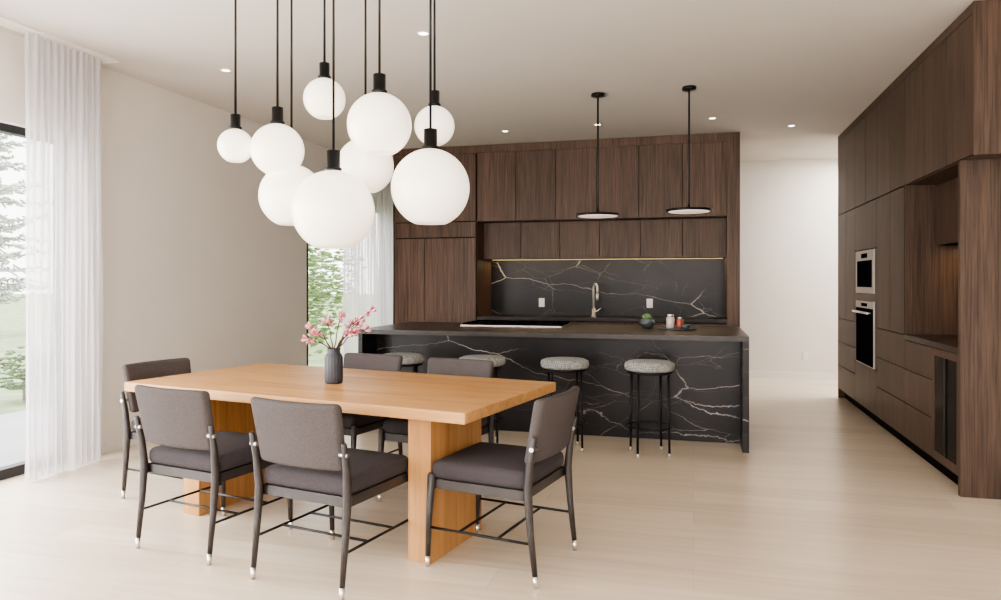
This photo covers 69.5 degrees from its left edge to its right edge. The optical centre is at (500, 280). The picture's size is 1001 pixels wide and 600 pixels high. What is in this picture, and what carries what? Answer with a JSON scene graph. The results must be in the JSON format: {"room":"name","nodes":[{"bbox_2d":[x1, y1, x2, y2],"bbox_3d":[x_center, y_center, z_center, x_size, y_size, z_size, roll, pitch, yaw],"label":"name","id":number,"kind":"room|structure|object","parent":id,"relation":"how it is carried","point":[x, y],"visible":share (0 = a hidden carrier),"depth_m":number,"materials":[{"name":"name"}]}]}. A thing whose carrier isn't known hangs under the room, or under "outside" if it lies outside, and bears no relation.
{"room":"dining room","nodes":[
{"label":"dining room","id":0,"kind":"room"},
{"bbox_2d":[0,30,330,445],"bbox_3d":[-3.453,-0.165,4.856,0.180,3.050,14.000,0,0,15],"label":"wall","id":1,"kind":"structure","parent":0,"point":[194,266],"depth_m":6.56,"materials":[{"name":"white paint"}]},
{"bbox_2d":[0,122,25,480],"bbox_3d":[-4.209,0.140,2.067,0.080,2.440,7.020,0,0,15],"label":"frame","id":2,"kind":"object","parent":1,"relation":"attached to","point":[12,470],"visible":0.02,"depth_m":5.02,"materials":[{"name":"black metal"}]},
{"bbox_2d":[0,15,118,63],"bbox_3d":[-3.925,-1.684,2.084,0.140,0.012,7.200,0,0,15],"label":"track","id":3,"kind":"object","parent":1,"relation":"attached to","point":[5,22],"depth_m":4.97,"materials":[{"name":"white"}]},
{"bbox_2d":[24,31,102,481],"bbox_3d":[-3.104,-0.162,5.155,0.071,3.020,0.659,0,0,15],"label":"sheer curtain","id":4,"kind":"object","parent":3,"relation":"hanging from","point":[64,269],"visible":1,"depth_m":5.11,"materials":[{"name":"fabric"}]},
{"bbox_2d":[101,439,137,453],"bbox_3d":[-2.764,1.330,7.063,0.012,0.060,3.340,0,0,15],"label":"baseboard","id":5,"kind":"structure","parent":1,"relation":"attached to","point":[120,444],"depth_m":5.79,"materials":[{"name":"white paint"}]},
{"bbox_2d":[307,243,307,365],"bbox_3d":[-2.357,0.140,8.717,0.064,2.440,0.034,0,0,15],"label":"trim","id":6,"kind":"structure","parent":1,"relation":"attached to","point":[307,243],"depth_m":8.70,"materials":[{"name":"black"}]},
{"bbox_2d":[0,0,977,161],"bbox_3d":[1.030,-1.750,3.658,9.500,0.120,14.400,0,0,15],"label":"ceiling","id":7,"kind":"structure","parent":0,"point":[531,70],"depth_m":5.39,"materials":[{"name":"paint"}]},
{"bbox_2d":[220,69,230,71],"bbox_3d":[-2.201,-1.687,5.785,0.084,0.004,0.084,0,0,15],"label":"recessed light","id":8,"kind":"object","parent":7,"relation":"in","point":[222,70],"visible":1,"depth_m":5.79,"materials":[{"name":"white plastic"}]},
{"bbox_2d":[217,0,251,162],"bbox_3d":[-1.523,-1.188,4.150,0.197,1.003,0.197,0,0,15],"label":"globe pendant light","id":9,"kind":"object","parent":7,"relation":"hanging from","point":[233,144],"visible":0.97,"depth_m":4.10,"materials":[{"name":"white glass"}]},
{"bbox_2d":[229,0,241,129],"bbox_3d":[-1.523,-1.280,4.150,0.080,0.818,0.080,0,0,15],"label":"pendant cord","id":10,"kind":"object","parent":9,"relation":"attached to","point":[235,119],"depth_m":4.14,"materials":[{"name":"black metal"}]},
{"bbox_2d":[250,0,304,173],"bbox_3d":[-1.272,-1.150,4.120,0.298,1.078,0.298,0,0,15],"label":"globe pendant light","id":11,"kind":"object","parent":7,"relation":"hanging from","point":[276,147],"visible":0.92,"depth_m":4.03,"materials":[{"name":"white glass"}]},
{"bbox_2d":[270,0,284,124],"bbox_3d":[-1.272,-1.290,4.120,0.080,0.798,0.080,0,0,15],"label":"pendant cord","id":12,"kind":"object","parent":11,"relation":"attached to","point":[277,112],"depth_m":4.11,"materials":[{"name":"black metal"}]},
{"bbox_2d":[258,0,313,225],"bbox_3d":[-1.219,-1.008,4.210,0.368,1.362,0.368,0,0,15],"label":"globe pendant light","id":13,"kind":"object","parent":7,"relation":"hanging from","point":[276,192],"visible":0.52,"depth_m":4.07,"materials":[{"name":"white glass"}]},
{"bbox_2d":[290,0,292,128],"bbox_3d":[-1.219,-1.181,4.210,0.087,1.017,0.087,0,0,15],"label":"pendant cord","id":14,"kind":"object","parent":13,"relation":"attached to","point":[291,1],"depth_m":4.20,"materials":[{"name":"black metal"}]},
{"bbox_2d":[303,0,345,119],"bbox_3d":[-1.004,-1.310,4.120,0.235,0.758,0.235,0,0,15],"label":"globe pendant light","id":15,"kind":"object","parent":7,"relation":"hanging from","point":[317,96],"visible":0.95,"depth_m":4.05,"materials":[{"name":"white glass"}]},
{"bbox_2d":[318,0,330,78],"bbox_3d":[-1.004,-1.420,4.120,0.080,0.538,0.080,0,0,15],"label":"pendant cord","id":16,"kind":"object","parent":15,"relation":"attached to","point":[324,67],"depth_m":4.11,"materials":[{"name":"black metal"}]},
{"bbox_2d":[291,0,374,248],"bbox_3d":[-0.897,-0.933,3.880,0.437,1.512,0.437,0,0,15],"label":"globe pendant light","id":17,"kind":"object","parent":7,"relation":"hanging from","point":[331,208],"visible":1,"depth_m":3.73,"materials":[{"name":"white glass"}]},
{"bbox_2d":[325,0,341,170],"bbox_3d":[-0.897,-1.137,3.880,0.090,1.103,0.090,0,0,15],"label":"pendant cord","id":18,"kind":"object","parent":17,"relation":"attached to","point":[333,156],"depth_m":3.87,"materials":[{"name":"black metal"}]},
{"bbox_2d":[340,0,393,192],"bbox_3d":[-0.787,-1.105,4.210,0.327,1.168,0.327,0,0,15],"label":"globe pendant light","id":19,"kind":"object","parent":7,"relation":"hanging from","point":[375,172],"visible":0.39,"depth_m":4.09,"materials":[{"name":"white glass"}]},
{"bbox_2d":[364,0,366,94],"bbox_3d":[-0.787,-1.258,4.210,0.082,0.862,0.082,0,0,15],"label":"pendant cord","id":20,"kind":"object","parent":19,"relation":"attached to","point":[365,1],"depth_m":4.21,"materials":[{"name":"black metal"}]},
{"bbox_2d":[343,175,392,362],"bbox_3d":[-1.780,-0.162,10.107,0.081,3.020,1.808,0,0,15],"label":"sheer curtain","id":21,"kind":"object","parent":7,"relation":"hanging from","point":[368,265],"visible":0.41,"depth_m":10.11,"materials":[{"name":"fabric"}]},
{"bbox_2d":[347,0,411,155],"bbox_3d":[-0.643,-1.182,3.840,0.339,1.014,0.339,0,0,15],"label":"globe pendant light","id":22,"kind":"object","parent":7,"relation":"hanging from","point":[378,122],"visible":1,"depth_m":3.73,"materials":[{"name":"white glass"}]},
{"bbox_2d":[372,0,386,92],"bbox_3d":[-0.643,-1.341,3.840,0.084,0.697,0.084,0,0,15],"label":"pendant cord","id":23,"kind":"object","parent":22,"relation":"attached to","point":[379,79],"depth_m":3.82,"materials":[{"name":"black metal"}]},
{"bbox_2d":[417,31,428,35],"bbox_3d":[-0.526,-1.687,4.923,0.084,0.004,0.084,0,0,15],"label":"recessed light","id":24,"kind":"object","parent":7,"relation":"in","point":[421,33],"visible":0.96,"depth_m":4.92,"materials":[{"name":"white plastic"}]},
{"bbox_2d":[391,0,469,224],"bbox_3d":[-0.376,-0.999,3.880,0.420,1.381,0.420,0,0,15],"label":"globe pendant light","id":25,"kind":"object","parent":7,"relation":"hanging from","point":[430,186],"visible":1,"depth_m":3.74,"materials":[{"name":"white glass"}]},
{"bbox_2d":[422,0,438,148],"bbox_3d":[-0.376,-1.195,3.880,0.090,0.988,0.090,0,0,15],"label":"pendant cord","id":26,"kind":"object","parent":25,"relation":"attached to","point":[430,134],"depth_m":3.87,"materials":[{"name":"black metal"}]},
{"bbox_2d":[414,0,453,145],"bbox_3d":[-0.382,-1.240,4.180,0.231,0.897,0.231,0,0,15],"label":"globe pendant light","id":27,"kind":"object","parent":7,"relation":"hanging from","point":[442,120],"visible":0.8,"depth_m":4.12,"materials":[{"name":"white glass"}]},
{"bbox_2d":[428,0,440,106],"bbox_3d":[-0.382,-1.349,4.180,0.080,0.681,0.080,0,0,15],"label":"pendant cord","id":28,"kind":"object","parent":27,"relation":"attached to","point":[435,93],"depth_m":4.17,"materials":[{"name":"black metal"}]},
{"bbox_2d":[576,92,619,217],"bbox_3d":[0.879,-1.135,6.514,0.392,1.109,0.392,0,0,15],"label":"pendant light","id":29,"kind":"object","parent":7,"relation":"hanging from","point":[597,214],"visible":1,"depth_m":6.51,"materials":[{"name":"black metal"}]},
{"bbox_2d":[578,214,616,217],"bbox_3d":[0.879,-0.582,6.514,0.356,0.004,0.356,0,0,15],"label":"diffuser","id":30,"kind":"object","parent":29,"relation":"attached to","point":[579,215],"depth_m":6.45,"materials":[{"name":"white plastic"}]},
{"bbox_2d":[666,85,711,213],"bbox_3d":[1.643,-1.145,6.289,0.392,1.089,0.392,0,0,15],"label":"pendant light","id":31,"kind":"object","parent":7,"relation":"hanging from","point":[681,210],"visible":1,"depth_m":6.28,"materials":[{"name":"black metal"}]},
{"bbox_2d":[669,210,709,213],"bbox_3d":[1.643,-0.602,6.289,0.356,0.004,0.356,0,0,15],"label":"diffuser","id":32,"kind":"object","parent":31,"relation":"attached to","point":[670,211],"depth_m":6.23,"materials":[{"name":"white plastic"}]},
{"bbox_2d":[0,377,1000,599],"bbox_3d":[1.030,1.410,3.658,9.500,0.100,14.400,0,0,15],"label":"floor","id":33,"kind":"structure","parent":0,"point":[824,502],"depth_m":3.89,"materials":[{"name":"beige wood"}]},
{"bbox_2d":[120,358,190,498],"bbox_3d":[-2.019,0.943,4.629,0.633,0.836,0.554,0,0,26],"label":"dining chair","id":34,"kind":"object","parent":33,"relation":"on","point":[176,366],"visible":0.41,"depth_m":4.53,"materials":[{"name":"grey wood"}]},
{"bbox_2d":[134,385,292,565],"bbox_3d":[-1.512,0.943,3.799,0.554,0.836,0.633,0,0,26],"label":"dining chair","id":35,"kind":"object","parent":33,"relation":"on","point":[180,421],"visible":0.89,"depth_m":3.58,"materials":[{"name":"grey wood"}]},
{"bbox_2d":[249,397,407,599],"bbox_3d":[-0.792,0.943,3.415,0.554,0.836,0.633,0,0,26],"label":"dining chair","id":36,"kind":"object","parent":33,"relation":"on","point":[307,445],"visible":0.98,"depth_m":3.21,"materials":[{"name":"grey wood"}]},
{"bbox_2d":[124,363,555,563],"bbox_3d":[-0.961,0.983,4.325,2.326,0.755,1.135,0,0,26],"label":"dining table","id":37,"kind":"object","parent":33,"relation":"on","point":[444,414],"visible":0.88,"depth_m":3.88,"materials":[{"name":"brown wood"}]},
{"bbox_2d":[301,305,376,383],"bbox_3d":[-0.957,0.374,4.279,0.437,0.462,0.176,0,0,1],"label":"flower vase","id":38,"kind":"object","parent":37,"relation":"on","point":[333,358],"visible":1,"depth_m":4.25,"materials":[{"name":"grey ceramic"}]},
{"bbox_2d":[342,353,402,454],"bbox_3d":[-1.028,0.943,4.941,0.554,0.836,0.633,0,0,26],"label":"dining chair","id":39,"kind":"object","parent":33,"relation":"on","point":[354,425],"visible":0.29,"depth_m":5.05,"materials":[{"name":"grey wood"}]},
{"bbox_2d":[385,352,424,441],"bbox_3d":[-0.850,0.994,6.231,0.394,0.732,0.394,0,0,-2],"label":"bar stool","id":40,"kind":"object","parent":33,"relation":"on","point":[410,359],"visible":0.27,"depth_m":6.12,"materials":[{"name":"grey fabric"}]},
{"bbox_2d":[378,357,493,501],"bbox_3d":[-0.385,0.943,4.616,0.554,0.836,0.633,0,0,26],"label":"dining chair","id":41,"kind":"object","parent":33,"relation":"on","point":[394,429],"visible":0.31,"depth_m":4.73,"materials":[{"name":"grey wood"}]},
{"bbox_2d":[460,354,505,443],"bbox_3d":[-0.154,0.994,6.045,0.394,0.732,0.394,0,0,-2],"label":"bar stool","id":42,"kind":"object","parent":33,"relation":"on","point":[499,361],"visible":0.38,"depth_m":5.93,"materials":[{"name":"grey fabric"}]},
{"bbox_2d":[425,386,579,588],"bbox_3d":[0.037,0.943,3.533,0.633,0.836,0.554,0,0,26],"label":"dining chair","id":43,"kind":"object","parent":33,"relation":"on","point":[513,472],"visible":1,"depth_m":3.37,"materials":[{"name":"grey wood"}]},
{"bbox_2d":[357,322,748,452],"bbox_3d":[0.497,0.900,6.769,3.385,0.920,1.304,0,0,15],"label":"kitchen island","id":44,"kind":"object","parent":33,"relation":"on","point":[709,381],"visible":0.67,"depth_m":6.29,"materials":[{"name":"stone"}]},
{"bbox_2d":[357,322,748,341],"bbox_3d":[0.497,0.460,6.769,3.385,0.040,1.304,0,0,15],"label":"island countertop","id":45,"kind":"structure","parent":44,"relation":"on","point":[592,331],"depth_m":6.36,"materials":[{"name":"stone"}]},
{"bbox_2d":[461,320,570,327],"bbox_3d":[0.160,0.424,7.182,1.000,0.031,0.520,0,0,15],"label":"induction cooktop","id":46,"kind":"object","parent":45,"relation":"in","point":[495,323],"visible":1,"depth_m":7.00,"materials":[{"name":"black glass"}]},
{"bbox_2d":[461,323,570,327],"bbox_3d":[0.160,0.433,7.182,1.000,0.012,0.520,0,0,15],"label":"steel tray","id":47,"kind":"object","parent":46,"relation":"on","point":[555,325],"depth_m":6.96,"materials":[{"name":"metal"}]},
{"bbox_2d":[639,313,654,327],"bbox_3d":[1.371,0.370,6.755,0.150,0.139,0.130,0,0,15],"label":"potted succulent","id":48,"kind":"object","parent":45,"relation":"on","point":[646,321],"visible":1,"depth_m":6.72,"materials":[{"name":"grey ceramic"}]},
{"bbox_2d":[658,327,696,329],"bbox_3d":[1.616,0.433,6.586,0.350,0.014,0.350,0,0,15],"label":"serving tray","id":49,"kind":"object","parent":45,"relation":"on","point":[661,328],"visible":0.8,"depth_m":6.54,"materials":[{"name":"grey ceramic"}]},
{"bbox_2d":[666,314,674,327],"bbox_3d":[1.566,0.371,6.651,0.076,0.125,0.076,0,0,15],"label":"spice jar","id":50,"kind":"object","parent":49,"relation":"on","point":[670,320],"visible":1,"depth_m":6.62,"materials":[{"name":"white glass"}]},
{"bbox_2d":[676,317,683,327],"bbox_3d":[1.651,0.384,6.639,0.064,0.100,0.064,0,0,15],"label":"spice jar","id":51,"kind":"object","parent":49,"relation":"on","point":[679,320],"visible":0.92,"depth_m":6.61,"materials":[{"name":"red"}]},
{"bbox_2d":[680,324,690,328],"bbox_3d":[1.673,0.413,6.529,0.100,0.040,0.100,0,0,15],"label":"ceramic bowl","id":52,"kind":"object","parent":49,"relation":"on","point":[684,326],"visible":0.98,"depth_m":6.50,"materials":[{"name":"grey ceramic"}]},
{"bbox_2d":[541,357,588,451],"bbox_3d":[0.522,0.994,5.864,0.394,0.732,0.394,0,0,-2],"label":"bar stool","id":53,"kind":"object","parent":33,"relation":"on","point":[550,364],"visible":0.69,"depth_m":5.74,"materials":[{"name":"grey fabric"}]},
{"bbox_2d":[393,132,739,326],"bbox_3d":[0.753,-0.163,9.027,4.224,3.045,0.670,0,0,15],"label":"tall cabinet","id":54,"kind":"object","parent":33,"relation":"on","point":[518,239],"visible":0.73,"depth_m":8.89,"materials":[{"name":"brown wood"}]},
{"bbox_2d":[539,298,544,306],"bbox_3d":[0.537,0.280,9.403,0.075,0.115,0.012,0,0,15],"label":"wall outlet","id":55,"kind":"object","parent":54,"relation":"attached to","point":[541,300],"visible":1,"depth_m":9.40,"materials":[{"name":"white plastic"}]},
{"bbox_2d":[477,314,726,322],"bbox_3d":[1.224,0.460,8.890,2.962,0.040,0.650,0,0,15],"label":"countertop","id":56,"kind":"structure","parent":54,"relation":"on","point":[491,316],"depth_m":8.70,"materials":[{"name":"stone"}]},
{"bbox_2d":[591,283,600,316],"bbox_3d":[1.160,0.233,8.854,0.129,0.414,0.146,0,0,26],"label":"kitchen faucet","id":57,"kind":"object","parent":56,"relation":"on","point":[594,284],"visible":1,"depth_m":8.89,"materials":[{"name":"silver metal"}]},
{"bbox_2d":[491,258,724,316],"bbox_3d":[1.311,0.080,9.214,2.962,0.720,0.020,0,0,15],"label":"backsplash","id":58,"kind":"structure","parent":54,"relation":"attached to","point":[678,287],"depth_m":9.18,"materials":[{"name":"black stone"}]},
{"bbox_2d":[647,299,652,307],"bbox_3d":[1.870,0.280,9.047,0.075,0.115,0.012,0,0,15],"label":"wall outlet","id":59,"kind":"object","parent":54,"relation":"attached to","point":[649,301],"visible":1,"depth_m":9.04,"materials":[{"name":"white plastic"}]},
{"bbox_2d":[624,359,674,457],"bbox_3d":[1.175,0.994,5.689,0.394,0.732,0.394,0,0,-2],"label":"bar stool","id":60,"kind":"object","parent":33,"relation":"on","point":[649,367],"visible":1,"depth_m":5.57,"materials":[{"name":"black metal"}]},
{"bbox_2d":[838,0,1000,499],"bbox_3d":[3.712,-0.163,6.305,0.665,3.045,4.240,0,0,15],"label":"cabinetry","id":61,"kind":"object","parent":33,"relation":"on","point":[919,168],"visible":0.94,"depth_m":5.41,"materials":[{"name":"brown wood"}]},
{"bbox_2d":[852,300,874,368],"bbox_3d":[3.672,0.509,7.059,0.311,0.628,0.755,0,0,15],"label":"wall oven","id":62,"kind":"object","parent":61,"relation":"in","point":[865,310],"visible":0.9,"depth_m":7.03,"materials":[{"name":"grey glass"}]},
{"bbox_2d":[856,249,874,293],"bbox_3d":[3.695,-0.090,7.053,0.264,0.420,0.755,0,0,15],"label":"microwave oven","id":63,"kind":"object","parent":61,"relation":"in","point":[865,260],"visible":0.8,"depth_m":7.03,"materials":[{"name":"grey metal"}]},
{"bbox_2d":[904,334,957,353],"bbox_3d":[3.378,0.445,5.093,0.644,0.040,1.215,0,0,15],"label":"countertop","id":64,"kind":"structure","parent":61,"relation":"on","point":[949,343],"depth_m":5.25,"materials":[{"name":"wood"}]},
{"bbox_2d":[932,348,957,475],"bbox_3d":[3.271,0.858,4.770,0.604,0.775,0.525,0,0,15],"label":"wine cooler","id":65,"kind":"object","parent":61,"relation":"in","point":[944,363],"visible":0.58,"depth_m":4.83,"materials":[{"name":"black glass"}]},
{"bbox_2d":[639,318,654,327],"bbox_3d":[1.371,0.395,6.755,0.150,0.090,0.130,0,0,15],"label":"pot","id":66,"kind":"object","parent":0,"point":[644,322],"depth_m":6.71,"materials":[{"name":"grey ceramic"}]},
{"bbox_2d":[740,158,837,372],"bbox_3d":[2.857,-0.165,10.493,9.460,3.050,0.150,0,0,15],"label":"wall","id":67,"kind":"structure","parent":0,"point":[789,208],"depth_m":10.10,"materials":[{"name":"white paint"}]},
{"bbox_2d":[749,371,837,379],"bbox_3d":[5.299,1.315,9.755,4.000,0.090,0.015,0,0,15],"label":"baseboard","id":68,"kind":"structure","parent":67,"relation":"attached to","point":[765,374],"depth_m":10.07,"materials":[{"name":"white paint"}]},
{"label":"outside","id":69,"kind":"structure","parent":0,"visible":0},
{"bbox_2d":[0,294,342,414],"bbox_3d":[-38.199,1.720,25.738,72.900,0.280,130.000,0,0,15],"label":"ground","id":70,"kind":"structure","parent":69,"point":[13,315],"depth_m":19.17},
{"bbox_2d":[0,133,25,303],"bbox_3d":[-14.802,-3.138,20.444,3.823,9.435,4.058,0,0,-26],"label":"conifer tree","id":71,"kind":"object","parent":70,"relation":"on","point":[4,189],"visible":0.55,"depth_m":20.85,"materials":[{"name":"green plant"}]},
{"bbox_2d":[0,346,25,400],"bbox_3d":[-6.153,1.203,9.405,0.735,0.704,0.777,0,0,15],"label":"shrub","id":72,"kind":"object","parent":70,"relation":"on","point":[10,385],"visible":0.48,"depth_m":9.27,"materials":[{"name":"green plant"}]},
{"bbox_2d":[308,359,324,366],"bbox_3d":[-2.932,1.710,11.859,2.410,0.300,6.600,0,0,15],"label":"garden bed","id":73,"kind":"object","parent":70,"relation":"on","point":[321,363],"visible":0.02,"depth_m":13.65,"materials":[{"name":"white"}]},
{"bbox_2d":[308,245,342,361],"bbox_3d":[-3.385,0.459,11.684,1.898,2.191,1.907,0,0,15],"label":"shrub","id":74,"kind":"object","parent":73,"relation":"on","point":[313,290],"visible":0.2,"depth_m":11.74,"materials":[{"name":"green plant"}]},
{"bbox_2d":[308,243,342,326],"bbox_3d":[-4.189,-0.191,15.033,2.854,3.493,2.699,0,0,15],"label":"tree","id":75,"kind":"object","parent":70,"relation":"on","point":[312,256],"visible":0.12,"depth_m":14.81,"materials":[{"name":"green plant"}]},
{"bbox_2d":[308,246,342,330],"bbox_3d":[-5.025,-0.010,17.496,2.776,3.130,2.682,0,0,-35],"label":"tree","id":76,"kind":"object","parent":70,"relation":"on","point":[340,269],"visible":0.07,"depth_m":17.42,"materials":[{"name":"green plant"}]},
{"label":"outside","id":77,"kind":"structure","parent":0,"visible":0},
{"bbox_2d":[0,410,25,466],"bbox_3d":[-5.514,1.540,2.199,2.410,0.240,13.400,0,0,15],"label":"terrace","id":78,"kind":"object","parent":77,"point":[12,425],"visible":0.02,"depth_m":6.55,"materials":[{"name":"stone"}]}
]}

